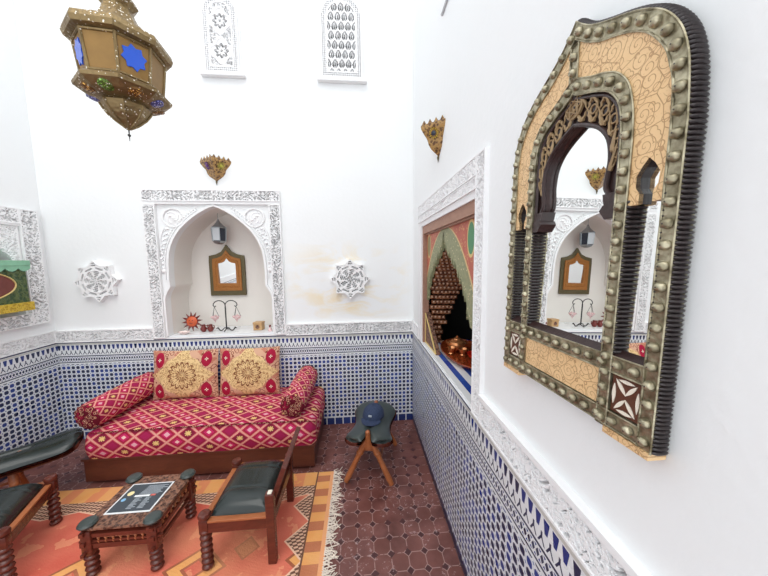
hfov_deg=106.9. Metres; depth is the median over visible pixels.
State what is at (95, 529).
table
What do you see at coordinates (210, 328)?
jug
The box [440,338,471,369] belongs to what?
tray
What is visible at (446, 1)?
cable
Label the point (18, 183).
wall
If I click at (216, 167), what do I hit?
wall sconce
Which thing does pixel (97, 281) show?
plaque
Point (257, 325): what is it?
wooden box
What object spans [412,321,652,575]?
trim
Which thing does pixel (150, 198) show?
trim
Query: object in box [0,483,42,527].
leather cushion
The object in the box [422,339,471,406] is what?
windowsill
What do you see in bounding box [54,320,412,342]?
trim
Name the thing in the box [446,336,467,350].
teapot
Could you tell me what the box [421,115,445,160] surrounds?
wall sconce
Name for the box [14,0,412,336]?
wall
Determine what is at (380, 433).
leather cushion
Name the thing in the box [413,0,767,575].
wall
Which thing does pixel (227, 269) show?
mirror
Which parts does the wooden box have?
lid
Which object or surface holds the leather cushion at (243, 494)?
on the chair at (250, 497)
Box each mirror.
[209,245,246,295]
[503,3,710,460]
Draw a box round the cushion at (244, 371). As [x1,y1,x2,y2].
[220,346,279,396]
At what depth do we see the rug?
1.62 m
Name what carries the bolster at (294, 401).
on the daybed
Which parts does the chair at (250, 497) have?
leg, seat frame, leg, backrest, leg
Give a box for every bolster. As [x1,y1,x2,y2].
[74,372,153,428]
[280,365,317,416]
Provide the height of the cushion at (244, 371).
0.426 m
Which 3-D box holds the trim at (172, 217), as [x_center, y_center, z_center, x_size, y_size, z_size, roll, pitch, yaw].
[-1.498,-0.155,2.568,1.022,1.173,0.028,-1,6,-5]
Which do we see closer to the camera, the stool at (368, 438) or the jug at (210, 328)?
the stool at (368, 438)
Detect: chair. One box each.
[0,473,62,575]
[197,426,300,570]
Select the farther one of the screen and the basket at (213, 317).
the basket at (213, 317)
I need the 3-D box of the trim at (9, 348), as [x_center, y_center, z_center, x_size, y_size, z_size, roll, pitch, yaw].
[-2.724,0.603,0.715,0.016,0.106,3.582,-1,6,-5]
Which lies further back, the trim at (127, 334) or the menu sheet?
the trim at (127, 334)
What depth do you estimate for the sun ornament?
2.71 m
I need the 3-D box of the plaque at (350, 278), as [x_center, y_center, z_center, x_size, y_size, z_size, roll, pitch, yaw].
[-0.315,-0.085,2.658,0.370,0.370,0.043,-1,6,-5]
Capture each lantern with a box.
[60,0,172,140]
[211,213,225,243]
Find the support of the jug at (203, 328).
in the wall at (338, 156)
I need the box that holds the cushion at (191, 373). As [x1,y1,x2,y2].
[153,348,218,399]
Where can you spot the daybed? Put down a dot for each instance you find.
(151, 437)
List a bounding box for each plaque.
[73,260,121,301]
[330,259,369,298]
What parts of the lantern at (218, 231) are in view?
pale pane, glass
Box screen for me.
[422,200,474,354]
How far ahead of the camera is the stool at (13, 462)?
1.84 m
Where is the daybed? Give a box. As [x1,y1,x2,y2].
[81,386,324,481]
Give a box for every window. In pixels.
[200,0,245,78]
[317,0,366,83]
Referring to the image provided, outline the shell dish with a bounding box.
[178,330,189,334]
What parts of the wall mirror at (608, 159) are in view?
engraved panel, arch panel, sill moulding, glass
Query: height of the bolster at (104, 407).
0.221 m
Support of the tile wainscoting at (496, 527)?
attached to the wall at (482, 66)
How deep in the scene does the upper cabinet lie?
2.12 m
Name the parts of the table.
leg, leg, leg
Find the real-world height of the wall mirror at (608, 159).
0.871 m
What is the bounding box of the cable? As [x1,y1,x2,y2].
[441,0,447,15]
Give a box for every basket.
[210,315,219,322]
[232,314,240,320]
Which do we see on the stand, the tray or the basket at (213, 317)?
the basket at (213, 317)
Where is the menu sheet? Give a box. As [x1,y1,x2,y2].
[103,481,174,514]
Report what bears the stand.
on the wall at (338, 156)
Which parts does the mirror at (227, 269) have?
glass, frame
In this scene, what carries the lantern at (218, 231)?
in the wall at (338, 156)
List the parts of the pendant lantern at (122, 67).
corner moulding, star glass, corner moulding, corner moulding, star glass, corner moulding, corner moulding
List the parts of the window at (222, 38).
sill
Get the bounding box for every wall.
[0,0,55,342]
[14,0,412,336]
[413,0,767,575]
[429,248,471,339]
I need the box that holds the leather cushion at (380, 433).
[346,401,395,443]
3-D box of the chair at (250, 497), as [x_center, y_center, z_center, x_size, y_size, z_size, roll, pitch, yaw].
[-0.747,1.184,1.674,0.445,0.516,0.452,-1,6,-5]
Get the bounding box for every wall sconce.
[200,154,230,184]
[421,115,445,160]
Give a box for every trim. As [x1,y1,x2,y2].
[0,206,50,331]
[0,224,21,259]
[0,331,55,357]
[0,343,67,482]
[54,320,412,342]
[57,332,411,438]
[140,189,285,337]
[160,204,274,336]
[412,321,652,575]
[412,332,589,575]
[418,147,489,420]
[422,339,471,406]
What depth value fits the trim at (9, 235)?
2.19 m
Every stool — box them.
[0,428,83,486]
[344,400,396,485]
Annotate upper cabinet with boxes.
[0,260,34,314]
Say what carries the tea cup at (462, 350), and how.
on the tray
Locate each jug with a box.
[200,324,207,331]
[207,324,214,331]
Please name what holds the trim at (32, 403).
attached to the wall at (18, 183)
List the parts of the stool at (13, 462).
leg, leg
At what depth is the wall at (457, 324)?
2.79 m
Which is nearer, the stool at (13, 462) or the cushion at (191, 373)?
the stool at (13, 462)
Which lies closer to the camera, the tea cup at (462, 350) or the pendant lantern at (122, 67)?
the pendant lantern at (122, 67)
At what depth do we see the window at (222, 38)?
2.37 m
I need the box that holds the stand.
[210,300,240,331]
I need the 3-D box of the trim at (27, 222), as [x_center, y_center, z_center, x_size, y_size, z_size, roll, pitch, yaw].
[-2.828,-0.118,1.852,0.030,0.930,1.095,-1,6,-5]
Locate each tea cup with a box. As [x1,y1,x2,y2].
[447,346,456,354]
[459,347,468,355]
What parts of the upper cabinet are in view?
scalloped cornice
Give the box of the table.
[76,469,196,575]
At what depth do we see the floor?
1.89 m
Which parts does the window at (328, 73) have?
sill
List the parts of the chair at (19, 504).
leg, seat frame, leg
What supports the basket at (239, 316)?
on the stand
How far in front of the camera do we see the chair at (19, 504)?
1.54 m
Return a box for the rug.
[12,468,343,575]
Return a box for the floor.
[0,420,463,575]
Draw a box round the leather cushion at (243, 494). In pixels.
[211,460,283,515]
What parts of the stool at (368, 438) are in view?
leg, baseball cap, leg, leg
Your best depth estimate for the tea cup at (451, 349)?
2.02 m
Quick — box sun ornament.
[183,313,200,330]
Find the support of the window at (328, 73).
in the wall at (338, 156)
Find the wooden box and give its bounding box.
[253,321,264,329]
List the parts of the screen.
panel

